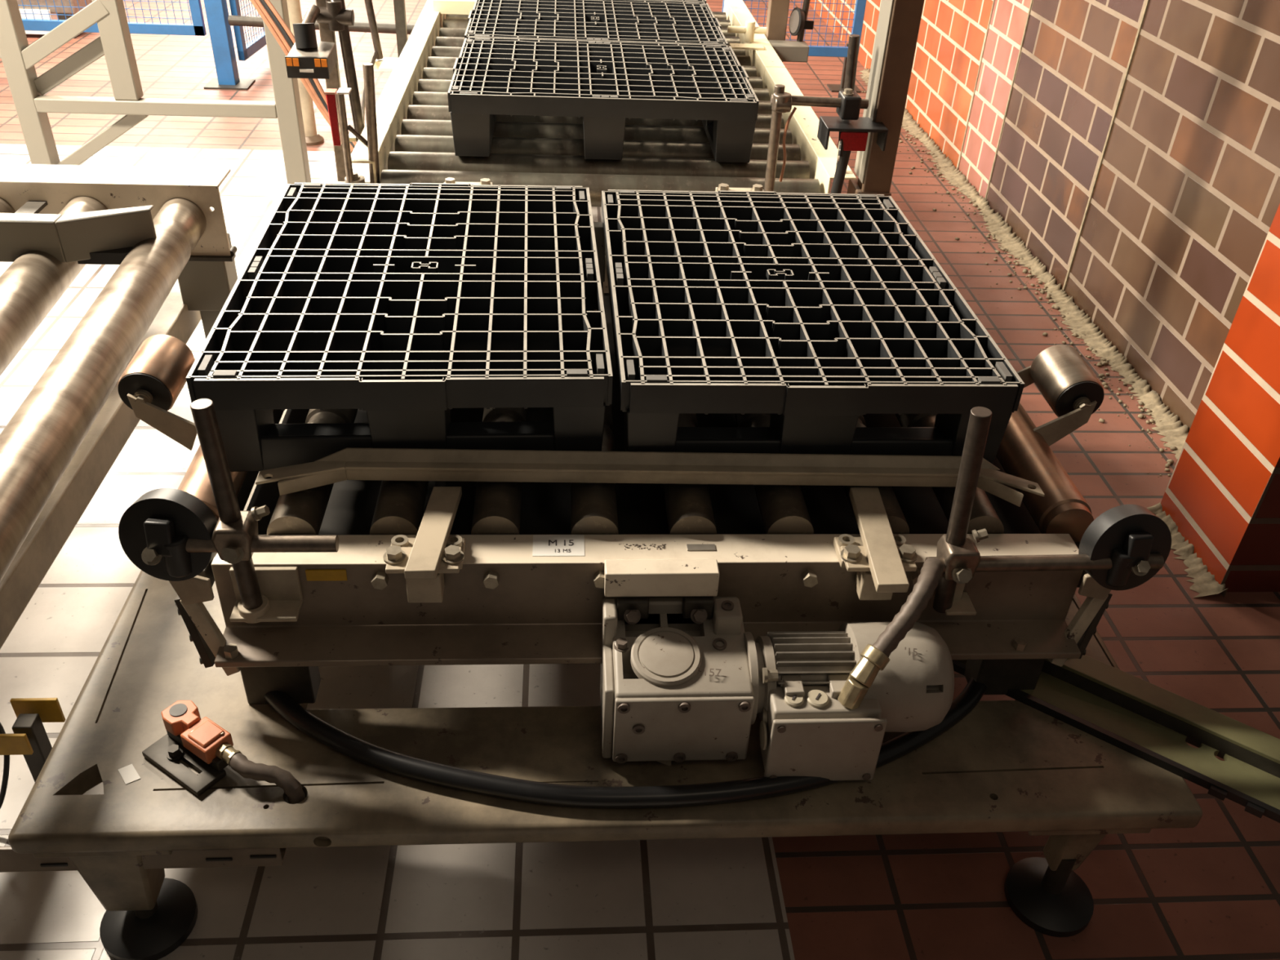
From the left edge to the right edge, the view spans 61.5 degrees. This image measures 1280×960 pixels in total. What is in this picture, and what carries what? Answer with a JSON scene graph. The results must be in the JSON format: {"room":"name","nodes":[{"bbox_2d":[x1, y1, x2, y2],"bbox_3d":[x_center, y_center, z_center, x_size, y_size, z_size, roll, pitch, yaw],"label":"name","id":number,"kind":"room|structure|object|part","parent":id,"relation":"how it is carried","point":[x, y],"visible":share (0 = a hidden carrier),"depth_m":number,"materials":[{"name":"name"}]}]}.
{"room":"factory floor","nodes":[
{"label":"factory floor","id":0,"kind":"room"},
{"bbox_2d":[0,0,1279,959],"bbox_3d":[-2.452,-3.462,7.340,10.000,0.001,18.500,0,35,-4],"label":"floor","id":1,"kind":"structure","parent":0,"point":[1210,890],"depth_m":1.78,"materials":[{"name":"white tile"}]},
{"bbox_2d":[0,697,65,808],"bbox_3d":[-0.979,0.452,1.694,0.133,0.200,0.102,0,35,-4],"label":"barrier post","id":2,"kind":"object","parent":1,"relation":"on","point":[29,739],"visible":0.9,"depth_m":1.68,"materials":[{"name":"metal"}]},
{"bbox_3d":[-0.975,0.405,1.647,0.075,0.042,0.006,0,35,-4],"label":"yellow plate","id":3,"kind":"part","parent":2,"relation":"part of","materials":[{"name":"paint"}]},
{"bbox_3d":[-0.954,0.447,1.714,0.030,0.185,0.030,0,35,-4],"label":"post","id":4,"kind":"part","parent":2,"relation":"part of","materials":[{"name":"metal"}]},
{"bbox_3d":[-0.948,0.363,1.692,0.070,0.050,0.006,0,35,-4],"label":"yellow plate","id":5,"kind":"part","parent":2,"relation":"part of","materials":[{"name":"paint"}]},
{"bbox_2d":[16,0,92,38],"bbox_3d":[-3.398,-2.657,5.687,0.880,0.500,0.415,0,35,-4],"label":"machine","id":6,"kind":"object","parent":1,"relation":"on","point":[82,3],"visible":0.32,"depth_m":5.61,"materials":[{"name":"metal"}]},
{"bbox_3d":[-3.184,-2.403,5.636,0.200,0.120,0.015,0,35,-4],"label":"white plate","id":7,"kind":"part","parent":6,"relation":"part of","materials":[{"name":"metal"}]},
{"bbox_3d":[-3.028,-2.408,5.690,0.060,0.120,0.060,0,35,-4],"label":"leg","id":8,"kind":"part","parent":6,"relation":"part of","materials":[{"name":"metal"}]},
{"bbox_2d":[0,163,237,648],"bbox_3d":[-1.344,0.107,1.809,0.934,0.600,2.240,0,35,-4],"label":"conveyor","id":9,"kind":"object","parent":1,"relation":"on","point":[57,449],"visible":0.67,"depth_m":2.05,"materials":[{"name":"metal"}]},
{"bbox_2d":[0,200,156,264],"bbox_3d":[-1.425,-0.558,2.257,0.835,0.097,0.307,0,35,-4],"label":"rail","id":10,"kind":"object","parent":9,"relation":"on","point":[104,237],"visible":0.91,"depth_m":2.16,"materials":[{"name":"metal"}]},
{"bbox_3d":[-1.339,-0.534,2.283,0.040,0.008,0.302,0,35,-4],"label":"arm","id":11,"kind":"part","parent":10,"relation":"part of","materials":[{"name":"metal"}]},
{"bbox_3d":[-1.041,-0.500,2.584,0.117,0.170,0.080,0,35,-4],"label":"leg","id":12,"kind":"part","parent":9,"relation":"part of","materials":[{"name":"paint"}]},
{"bbox_3d":[-1.052,-0.316,2.713,0.055,0.280,0.050,0,35,-4],"label":"leg","id":13,"kind":"part","parent":9,"relation":"part of","materials":[{"name":"paint"}]},
{"bbox_2d":[0,0,311,184],"bbox_3d":[-1.817,-1.580,3.308,1.398,1.600,0.082,0,35,-4],"label":"metal frame","id":14,"kind":"object","parent":1,"relation":"on","point":[19,59],"visible":0.77,"depth_m":3.50,"materials":[{"name":"paint"}]},
{"bbox_3d":[-1.987,-1.576,3.290,0.068,1.600,0.068,0,35,-4],"label":"post","id":15,"kind":"part","parent":14,"relation":"part of","materials":[{"name":"metal"}]},
{"bbox_3d":[-1.655,-1.744,3.197,0.075,1.190,0.060,0,35,-4],"label":"post","id":16,"kind":"part","parent":14,"relation":"part of","materials":[{"name":"metal"}]},
{"bbox_3d":[-1.154,-1.575,3.350,0.068,1.600,0.068,0,35,-4],"label":"post","id":17,"kind":"part","parent":14,"relation":"part of","materials":[{"name":"metal"}]},
{"bbox_2d":[204,0,255,89],"bbox_3d":[-1.922,-2.540,4.670,0.200,1.600,0.160,0,35,-4],"label":"fence post","id":18,"kind":"object","parent":1,"relation":"on","point":[216,11],"visible":1,"depth_m":5.02,"materials":[{"name":"metal"}]},
{"bbox_2d":[17,0,206,35],"bbox_3d":[-2.825,-2.596,4.579,1.665,1.280,0.030,0,35,-4],"label":"mesh fence","id":19,"kind":"object","parent":18,"relation":"attached to","point":[197,28],"visible":0.7,"depth_m":4.95,"materials":[{"name":"metal"}]},
{"bbox_3d":[-1.927,-2.547,4.676,0.080,1.596,0.080,0,35,-4],"label":"post","id":20,"kind":"part","parent":18,"relation":"part of","materials":[{"name":"blue metal"}]},
{"bbox_3d":[-1.956,-1.889,5.126,0.200,0.008,0.160,0,35,-4],"label":"floor plate","id":21,"kind":"part","parent":18,"relation":"part of","materials":[{"name":"metal"}]},
{"bbox_2d":[229,0,266,60],"bbox_3d":[-1.858,-2.695,4.896,0.030,1.400,0.442,3,35,0],"label":"mesh fence","id":22,"kind":"object","parent":18,"relation":"attached to","point":[245,51],"visible":0.65,"depth_m":5.11,"materials":[{"name":"metal"}]},
{"bbox_2d":[286,0,324,146],"bbox_3d":[-1.349,-2.032,4.075,0.110,1.500,0.110,0,35,-4],"label":"support pole","id":23,"kind":"object","parent":1,"relation":"on","point":[312,137],"visible":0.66,"depth_m":4.39,"materials":[{"name":"paint"}]},
{"bbox_2d":[227,15,415,34],"bbox_3d":[-1.437,-1.979,5.021,0.902,0.322,0.046,2,35,-1],"label":"pipe","id":24,"kind":"object","parent":1,"relation":"on","point":[235,20],"visible":0.28,"depth_m":4.93,"materials":[{"name":"metal"}]},
{"bbox_2d":[331,0,856,206],"bbox_3d":[-0.196,-1.199,3.757,1.358,0.600,2.210,0,35,-4],"label":"conveyor","id":25,"kind":"object","parent":1,"relation":"on","point":[415,135],"visible":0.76,"depth_m":3.00,"materials":[{"name":"metal"}]},
{"bbox_2d":[249,0,356,153],"bbox_3d":[-0.955,-1.170,3.032,0.424,0.410,0.041,24,40,27],"label":"cable bundle","id":26,"kind":"object","parent":25,"relation":"attached to","point":[268,12],"visible":0.5,"depth_m":3.02,"materials":[{"name":"orange rubber"}]},
{"bbox_2d":[302,0,364,181],"bbox_3d":[-0.797,-1.079,2.792,0.120,0.740,0.121,0,35,-4],"label":"stand","id":27,"kind":"object","parent":25,"relation":"attached to","point":[331,15],"visible":0.74,"depth_m":2.80,"materials":[{"name":"metal"}]},
{"bbox_2d":[284,22,337,79],"bbox_3d":[-0.821,-1.077,2.679,0.105,0.117,0.117,0,35,-4],"label":"sensor","id":28,"kind":"object","parent":27,"relation":"hanging from","point":[308,57],"visible":1,"depth_m":2.66,"materials":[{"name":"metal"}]},
{"bbox_3d":[-0.822,-1.019,2.655,0.100,0.050,0.008,0,35,-4],"label":"plate","id":29,"kind":"part","parent":28,"relation":"part of","materials":[{"name":"black plastic"}]},
{"bbox_3d":[-0.769,-1.143,2.806,0.058,0.552,0.028,0,35,-4],"label":"upright rod","id":30,"kind":"part","parent":27,"relation":"part of","materials":[{"name":"metal"}]},
{"bbox_2d":[324,87,368,182],"bbox_3d":[-0.717,-0.846,2.673,0.095,0.241,0.056,0,35,-4],"label":"support bracket","id":31,"kind":"object","parent":25,"relation":"on","point":[335,101],"visible":0.96,"depth_m":2.63,"materials":[{"name":"metal"}]},
{"bbox_3d":[-0.717,-0.944,2.607,0.029,0.005,0.040,0,35,-4],"label":"white plate","id":32,"kind":"part","parent":31,"relation":"part of","materials":[{"name":"white metal"}]},
{"bbox_3d":[-0.728,-0.835,2.661,0.019,0.237,0.024,0,35,-4],"label":"rod","id":33,"kind":"part","parent":31,"relation":"part of","materials":[{"name":"metal"}]},
{"bbox_2d":[362,62,379,183],"bbox_3d":[-0.665,-0.879,2.663,0.037,0.293,0.025,0,35,-4],"label":"rod","id":34,"kind":"object","parent":25,"relation":"on","point":[368,68],"visible":0.91,"depth_m":2.65,"materials":[{"name":"metal"}]},
{"bbox_2d":[360,0,407,127],"bbox_3d":[-0.852,-1.448,3.528,0.124,0.389,0.681,0,35,-4],"label":"rod","id":35,"kind":"object","parent":25,"relation":"attached to","point":[377,58],"visible":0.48,"depth_m":3.62,"materials":[{"name":"metal"}]},
{"bbox_3d":[-0.886,-1.530,3.542,0.053,0.273,0.023,0,35,-4],"label":"rod","id":36,"kind":"part","parent":35,"relation":"part of","materials":[{"name":"metal"}]},
{"bbox_3d":[-0.746,-1.166,3.355,0.067,0.160,1.500,0,35,-4],"label":"rail","id":37,"kind":"part","parent":25,"relation":"part of","materials":[{"name":"metal"}]},
{"bbox_3d":[-0.809,-1.791,4.243,0.067,0.160,0.665,0,35,-4],"label":"rail","id":38,"kind":"part","parent":25,"relation":"part of","materials":[{"name":"metal"}]},
{"bbox_3d":[-0.702,-1.821,4.128,0.180,0.050,0.070,0,35,-4],"label":"cross plate","id":39,"kind":"part","parent":25,"relation":"part of","materials":[{"name":"paint"}]},
{"bbox_2d":[464,0,728,45],"bbox_3d":[-0.149,-1.438,3.544,0.812,0.166,0.606,0,35,-4],"label":"pallet","id":40,"kind":"object","parent":25,"relation":"on","point":[602,20],"visible":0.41,"depth_m":3.48,"materials":[{"name":"black plastic"}]},
{"bbox_2d":[447,36,759,162],"bbox_3d":[-0.110,-1.085,3.043,0.812,0.166,0.606,0,35,-4],"label":"pallet","id":41,"kind":"object","parent":25,"relation":"on","point":[606,84],"visible":1,"depth_m":2.86,"materials":[{"name":"black plastic"}]},
{"bbox_2d":[648,0,706,4],"bbox_3d":[-0.184,-1.792,4.046,0.812,0.166,0.606,0,35,-4],"label":"pallet","id":42,"kind":"object","parent":25,"relation":"on","point":[697,1],"visible":0.06,"depth_m":3.78,"materials":[{"name":"black plastic"}]},
{"bbox_2d":[727,20,766,49],"bbox_3d":[0.390,-1.597,3.853,0.140,0.070,0.138,0,35,-4],"label":"clamp","id":43,"kind":"object","parent":25,"relation":"attached to","point":[749,29],"visible":0.95,"depth_m":3.88,"materials":[{"name":"metal"}]},
{"bbox_3d":[0.388,-1.630,3.892,0.140,0.024,0.024,0,35,-4],"label":"rod","id":44,"kind":"part","parent":43,"relation":"part of","materials":[{"name":"paint"}]},
{"bbox_3d":[0.381,-1.548,3.839,0.120,0.007,0.060,0,35,-4],"label":"plate","id":45,"kind":"part","parent":43,"relation":"part of","materials":[{"name":"paint"}]},
{"bbox_3d":[0.422,-1.657,4.142,0.071,0.160,1.125,0,35,-4],"label":"rail","id":46,"kind":"part","parent":25,"relation":"part of","materials":[{"name":"metal"}]},
{"bbox_2d":[768,0,813,62],"bbox_3d":[0.553,-1.687,3.898,0.170,0.301,0.116,0,35,-4],"label":"stand","id":47,"kind":"object","parent":25,"relation":"attached to","point":[797,51],"visible":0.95,"depth_m":3.92,"materials":[{"name":"paint"}]},
{"bbox_2d":[788,7,804,35],"bbox_3d":[0.574,-1.674,3.924,0.027,0.096,0.096,-8,37,-16],"label":"mirror","id":48,"kind":"object","parent":47,"relation":"on","point":[797,20],"depth_m":3.91,"materials":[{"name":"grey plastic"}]},
{"bbox_3d":[0.604,-1.725,3.914,0.039,0.251,0.024,0,35,-4],"label":"rod","id":49,"kind":"part","parent":47,"relation":"part of","materials":[{"name":"metal"}]},
{"bbox_3d":[0.486,-1.020,3.238,0.071,0.160,1.080,0,35,-4],"label":"rail","id":50,"kind":"part","parent":25,"relation":"part of","materials":[{"name":"metal"}]},
{"bbox_2d":[764,84,868,191],"bbox_3d":[0.432,-0.830,2.675,0.239,0.290,0.055,-4,36,-10],"label":"stand","id":51,"kind":"object","parent":25,"relation":"attached to","point":[781,101],"visible":0.9,"depth_m":2.61,"materials":[{"name":"metal"}]},
{"bbox_3d":[0.332,-0.830,2.669,0.028,0.290,0.025,0,35,-4],"label":"upright rod","id":52,"kind":"part","parent":51,"relation":"part of","materials":[{"name":"metal"}]},
{"bbox_3d":[0.437,-0.920,2.613,0.238,0.028,0.023,0,35,-4],"label":"cross rod","id":53,"kind":"part","parent":51,"relation":"part of","materials":[{"name":"metal"}]},
{"bbox_2d":[817,88,888,193],"bbox_3d":[0.524,-0.815,2.665,0.150,0.288,0.135,0,35,-4],"label":"sensor","id":54,"kind":"object","parent":51,"relation":"attached to","point":[853,129],"visible":0.91,"depth_m":2.62,"materials":[{"name":"red plastic"},{"name":"black rubber"},{"name":"steel"}]},
{"bbox_3d":[0.498,-0.773,2.678,0.047,0.203,0.031,-25,44,-34],"label":"holder rod","id":55,"kind":"part","parent":54,"relation":"part of","materials":[{"name":"metal"}]},
{"bbox_2d":[817,115,888,151],"bbox_3d":[0.525,-0.857,2.657,0.150,0.053,0.100,0,35,-4],"label":"hood","id":56,"kind":"object","parent":54,"relation":"attached to","point":[853,132],"depth_m":2.63,"materials":[{"name":"black metal"}]},
{"bbox_2d":[835,34,860,167],"bbox_3d":[0.519,-0.931,2.691,0.043,0.346,0.026,0,35,-4],"label":"rod","id":57,"kind":"object","parent":25,"relation":"on","point":[854,39],"visible":0.52,"depth_m":2.62,"materials":[{"name":"metal"}]},
{"bbox_2d":[0,408,1202,959],"bbox_3d":[-0.092,0.127,2.178,1.705,0.249,1.623,0,35,-4],"label":"base platform","id":58,"kind":"object","parent":1,"relation":"on","point":[1006,766],"visible":0.57,"depth_m":1.54,"materials":[{"name":"paint"}]},
{"bbox_3d":[-0.730,0.482,1.485,0.180,0.014,0.080,0,35,-4],"label":"leg plate","id":59,"kind":"part","parent":58,"relation":"part of","materials":[{"name":"paint"}]},
{"bbox_3d":[-0.733,0.544,1.528,0.099,0.150,0.079,0,35,-4],"label":"leg","id":60,"kind":"part","parent":58,"relation":"part of","materials":[{"name":"paint"}]},
{"bbox_2d":[118,764,140,784],"bbox_3d":[-0.716,0.412,1.506,0.020,0.001,0.034,-24,43,-33],"label":"paper label","id":61,"kind":"object","parent":58,"relation":"on","point":[128,773],"visible":1,"depth_m":1.51,"materials":[{"name":"white paper"}]},
{"bbox_2d":[142,700,305,804],"bbox_3d":[-0.586,0.404,1.503,0.241,0.083,0.089,21,39,23],"label":"switch","id":62,"kind":"object","parent":58,"relation":"on","point":[206,747],"visible":0.98,"depth_m":1.50,"materials":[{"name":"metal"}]},
{"bbox_2d":[263,677,986,808],"bbox_3d":[-0.040,0.367,1.598,1.201,0.032,0.290,2,35,-1],"label":"hose","id":63,"kind":"object","parent":58,"relation":"on","point":[362,751],"visible":0.84,"depth_m":1.50,"materials":[{"name":"black rubber"}]},
{"bbox_2d":[168,255,1112,704],"bbox_3d":[-0.025,-0.126,2.075,1.410,0.288,1.288,0,35,-4],"label":"conveyor","id":64,"kind":"object","parent":58,"relation":"on","point":[528,588],"visible":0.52,"depth_m":1.60,"materials":[{"name":"metal"}]},
{"bbox_2d":[117,334,197,450],"bbox_3d":[-0.770,-0.151,1.767,0.136,0.139,0.153,4,35,1],"label":"roller","id":65,"kind":"object","parent":64,"relation":"attached to","point":[154,378],"visible":0.92,"depth_m":1.72,"materials":[{"name":"silver metal"}]},
{"bbox_3d":[-0.759,-0.092,1.722,0.106,0.094,0.010,5,35,3],"label":"plate","id":66,"kind":"part","parent":65,"relation":"part of","materials":[{"name":"paint"}]},
{"bbox_2d":[118,398,338,623],"bbox_3d":[-0.545,0.053,1.413,0.285,0.346,0.081,0,35,-4],"label":"guide roller bracket","id":67,"kind":"object","parent":64,"relation":"attached to","point":[169,534],"visible":1,"depth_m":1.42,"materials":[{"name":"metal"}]},
{"bbox_3d":[-0.542,0.047,1.420,0.037,0.344,0.027,0,35,-4],"label":"upright rod","id":68,"kind":"part","parent":67,"relation":"part of","materials":[{"name":"metal"}]},
{"bbox_3d":[-0.511,0.085,1.430,0.213,0.023,0.023,0,35,-4],"label":"cross rod","id":69,"kind":"part","parent":67,"relation":"part of","materials":[{"name":"metal"}]},
{"bbox_3d":[-0.663,-0.172,1.997,0.020,0.040,1.110,0,35,-4],"label":"rail","id":70,"kind":"part","parent":64,"relation":"part of","materials":[{"name":"metal"}]},
{"bbox_2d":[186,182,612,471],"bbox_3d":[-0.378,-0.309,1.916,0.606,0.166,0.812,-1,35,-5],"label":"pallet","id":71,"kind":"object","parent":64,"relation":"on","point":[406,305],"visible":0.94,"depth_m":1.70,"materials":[{"name":"black plastic"}]},
{"bbox_2d":[443,177,493,185],"bbox_3d":[-0.396,-0.639,2.486,0.112,0.114,0.055,0,35,-4],"label":"clamp","id":72,"kind":"object","parent":64,"relation":"attached to","point":[447,180],"visible":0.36,"depth_m":2.46,"materials":[{"name":"metal"}]},
{"bbox_3d":[-0.396,-0.633,2.490,0.110,0.100,0.055,0,35,-4],"label":"clamp plate","id":73,"kind":"part","parent":72,"relation":"part of","materials":[{"name":"paint"}]},
{"bbox_3d":[-0.119,0.095,1.567,0.075,0.001,0.049,0,35,-4],"label":"label plate","id":74,"kind":"part","parent":64,"relation":"part of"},
{"bbox_2d":[593,222,604,289],"bbox_3d":[-0.086,-0.437,2.230,0.026,0.195,0.030,0,35,-4],"label":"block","id":75,"kind":"object","parent":64,"relation":"on","point":[598,232],"visible":0.32,"depth_m":2.19,"materials":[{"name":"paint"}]},
{"bbox_2d":[624,543,666,550],"bbox_3d":[0.008,0.098,1.573,0.062,0.001,0.013,0,35,-4],"label":"print","id":76,"kind":"object","parent":64,"relation":"on","point":[627,546],"depth_m":1.57},
{"bbox_2d":[255,447,1044,603],"bbox_3d":[0.026,0.079,1.561,1.157,0.124,0.261,0,35,-4],"label":"rail","id":77,"kind":"object","parent":64,"relation":"on","point":[881,558],"visible":0.95,"depth_m":1.60,"materials":[{"name":"metal"}]},
{"bbox_3d":[-0.300,0.112,1.496,0.100,0.008,0.050,0,35,-4],"label":"clamp plate","id":78,"kind":"part","parent":77,"relation":"part of","materials":[{"name":"paint"}]},
{"bbox_3d":[-0.303,0.104,1.526,0.104,0.014,0.057,0,35,-4],"label":"clamp plate","id":79,"kind":"part","parent":77,"relation":"part of","materials":[{"name":"paint"}]},
{"bbox_3d":[-0.293,0.072,1.535,0.042,0.015,0.202,3,35,1],"label":"arm","id":80,"kind":"part","parent":77,"relation":"part of","materials":[{"name":"paint"}]},
{"bbox_3d":[0.340,0.105,1.572,0.104,0.014,0.057,0,35,-4],"label":"clamp plate","id":81,"kind":"part","parent":77,"relation":"part of","materials":[{"name":"paint"}]},
{"bbox_3d":[0.342,0.113,1.542,0.100,0.008,0.050,0,35,-4],"label":"clamp plate","id":82,"kind":"part","parent":77,"relation":"part of","materials":[{"name":"paint"}]},
{"bbox_3d":[0.346,0.083,1.567,0.044,0.015,0.232,2,35,-2],"label":"arm","id":83,"kind":"part","parent":77,"relation":"part of","materials":[{"name":"paint"}]},
{"bbox_3d":[0.090,0.099,1.576,0.042,0.002,0.014,0,35,-4],"label":"name plate","id":84,"kind":"part","parent":64,"relation":"part of","materials":[{"name":"metal"}]},
{"bbox_2d":[715,182,764,191],"bbox_3d":[0.232,-0.637,2.531,0.112,0.114,0.055,0,35,-4],"label":"clamp","id":85,"kind":"object","parent":64,"relation":"attached to","point":[722,186],"visible":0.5,"depth_m":2.50,"materials":[{"name":"metal"}]},
{"bbox_3d":[0.232,-0.632,2.535,0.110,0.100,0.055,0,35,-4],"label":"clamp plate","id":86,"kind":"part","parent":85,"relation":"part of","materials":[{"name":"paint"}]},
{"bbox_2d":[600,557,954,780],"bbox_3d":[0.199,0.260,1.528,0.501,0.301,0.208,0,35,-4],"label":"motor","id":87,"kind":"object","parent":64,"relation":"attached to","point":[682,678],"visible":1,"depth_m":1.50,"materials":[{"name":"paint"}]},
{"bbox_3d":[0.021,0.403,1.555,0.050,0.021,0.010,0,35,-4],"label":"torque stop plate","id":88,"kind":"part","parent":87,"relation":"part of","materials":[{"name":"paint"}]},
{"bbox_3d":[0.245,0.287,1.563,0.120,0.132,0.132,0,35,-4],"label":"ribbed motor","id":89,"kind":"part","parent":87,"relation":"part of","materials":[{"name":"metal"}]},
{"bbox_3d":[0.256,0.376,1.496,0.158,0.123,0.008,0,35,-4],"label":"terminal box lid","id":90,"kind":"part","parent":87,"relation":"part of","materials":[{"name":"paint"}]},
{"bbox_2d":[600,189,1024,464],"bbox_3d":[0.246,-0.303,1.954,0.606,0.166,0.812,0,35,-5],"label":"pallet","id":91,"kind":"object","parent":64,"relation":"on","point":[816,313],"visible":0.94,"depth_m":1.75,"materials":[{"name":"black plastic"}]},
{"bbox_2d":[924,406,1171,615],"bbox_3d":[0.585,0.056,1.495,0.355,0.340,0.081,0,35,-4],"label":"guide roller bracket","id":92,"kind":"object","parent":64,"relation":"attached to","point":[1125,546],"visible":0.94,"depth_m":1.51,"materials":[{"name":"metal"}]},
{"bbox_3d":[0.445,0.050,1.492,0.045,0.340,0.027,0,35,-4],"label":"upright rod","id":93,"kind":"part","parent":92,"relation":"part of","materials":[{"name":"metal"}]},
{"bbox_3d":[0.575,0.118,1.530,0.340,0.029,0.023,0,35,-4],"label":"cross rod","id":94,"kind":"part","parent":92,"relation":"part of","materials":[{"name":"metal"}]},
{"bbox_2d":[1017,344,1104,446],"bbox_3d":[0.720,-0.148,1.873,0.136,0.139,0.153,-3,36,-9],"label":"roller","id":95,"kind":"object","parent":64,"relation":"on","point":[1068,385],"visible":0.87,"depth_m":1.83,"materials":[{"name":"silver metal"}]},
{"bbox_3d":[0.693,-0.184,1.931,0.106,0.089,0.007,-4,36,-10],"label":"plate","id":96,"kind":"part","parent":95,"relation":"part of","materials":[{"name":"paint"}]},
{"bbox_3d":[0.716,-0.089,1.827,0.106,0.094,0.010,-5,36,-11],"label":"plate","id":97,"kind":"part","parent":95,"relation":"part of","materials":[{"name":"paint"}]},
{"bbox_3d":[0.649,-0.170,2.090,0.020,0.040,1.110,0,35,-4],"label":"rail","id":98,"kind":"part","parent":64,"relation":"part of","materials":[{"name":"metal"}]},
{"bbox_3d":[0.661,0.533,1.619,0.068,0.132,0.050,0,35,-4],"label":"leg","id":99,"kind":"part","parent":58,"relation":"part of","materials":[{"name":"paint"}]},
{"bbox_3d":[0.649,0.485,1.584,0.180,0.014,0.080,0,35,-4],"label":"leg plate","id":100,"kind":"part","parent":58,"relation":"part of","materials":[{"name":"paint"}]},
{"bbox_2d":[951,654,1279,822],"bbox_3d":[0.806,0.382,1.623,0.782,0.046,0.130,24,40,27],"label":"track","id":101,"kind":"object","parent":58,"relation":"on","point":[1153,723],"visible":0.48,"depth_m":1.63,"materials":[{"name":"metal"}]},
{"bbox_2d":[764,0,789,40],"bbox_3d":[0.509,-1.734,3.962,0.068,1.300,0.060,0,35,-4],"label":"post","id":102,"kind":"object","parent":1,"relation":"on","point":[778,10],"visible":0.2,"depth_m":3.96,"materials":[{"name":"metal"}]},
{"bbox_2d":[826,43,860,93],"bbox_3d":[1.053,-2.102,5.469,0.150,0.220,0.120,0,35,-4],"label":"fence post","id":103,"kind":"object","parent":1,"relation":"on","point":[833,87],"visible":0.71,"depth_m":5.50,"materials":[{"name":"metal"}]},
{"bbox_2d":[722,0,866,57],"bbox_3d":[0.772,-2.672,4.998,0.700,1.330,0.030,0,35,-4],"label":"mesh fence","id":104,"kind":"object","parent":103,"relation":"attached to","point":[860,9],"visible":0.25,"depth_m":5.32,"materials":[{"name":"metal"}]},
{"bbox_3d":[1.048,-2.015,5.530,0.150,0.008,0.120,0,35,-4],"label":"floor plate","id":105,"kind":"part","parent":103,"relation":"part of","materials":[{"name":"metal"}]},
{"bbox_3d":[1.052,-2.106,5.472,0.030,0.216,0.030,0,35,-4],"label":"post","id":106,"kind":"part","parent":103,"relation":"part of","materials":[{"name":"metal"}]},
{"bbox_2d":[847,0,924,195],"bbox_3d":[0.625,-1.272,2.440,0.088,2.300,0.108,0,35,-4],"label":"steel column","id":107,"kind":"structure","parent":1,"relation":"on","point":[899,21],"depth_m":2.62,"materials":[{"name":"metal"}]},
{"bbox_2d":[858,67,1228,597],"bbox_3d":[1.267,-0.995,4.069,0.287,0.033,4.306,1,35,-3],"label":"debris","id":108,"kind":"object","parent":1,"relation":"on","point":[1168,425],"visible":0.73,"depth_m":3.32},
{"bbox_2d":[809,0,1279,431],"bbox_3d":[1.444,-3.399,5.274,0.323,2.600,8.391,0,35,-4],"label":"wall","id":109,"kind":"structure","parent":0,"point":[1184,203],"depth_m":3.10,"materials":[{"name":"brown brick"}]},
{"bbox_2d":[957,0,995,169],"bbox_3d":[1.398,-2.350,3.774,0.024,2.600,0.010,0,35,-4],"label":"trim","id":110,"kind":"structure","parent":109,"relation":"attached to","point":[993,0],"depth_m":4.30,"materials":[{"name":"metal"}]},
{"bbox_2d":[958,0,1031,197],"bbox_3d":[1.559,-2.246,3.638,0.322,2.600,0.360,0,35,-4],"label":"wall strip","id":111,"kind":"object","parent":109,"relation":"attached to","point":[1009,17],"depth_m":4.14,"materials":[{"name":"brick"}]},
{"bbox_2d":[984,0,1033,199],"bbox_3d":[1.418,-2.143,3.480,0.024,2.600,0.010,0,35,-4],"label":"trim","id":112,"kind":"structure","parent":109,"relation":"attached to","point":[1031,2],"depth_m":3.98,"materials":[{"name":"metal"}]},
{"bbox_2d":[1062,0,1149,291],"bbox_3d":[1.465,-1.677,2.819,0.024,2.600,0.010,0,35,-4],"label":"trim","id":113,"kind":"structure","parent":109,"relation":"attached to","point":[1144,11],"depth_m":3.27,"materials":[{"name":"metal"}]},
{"bbox_2d":[1160,204,1279,591],"bbox_3d":[1.825,-0.903,1.741,1.056,2.600,0.290,0,35,-4],"label":"wall","id":114,"kind":"structure","parent":0,"point":[1222,493],"depth_m":2.27,"materials":[{"name":"orange brick"}]}
]}

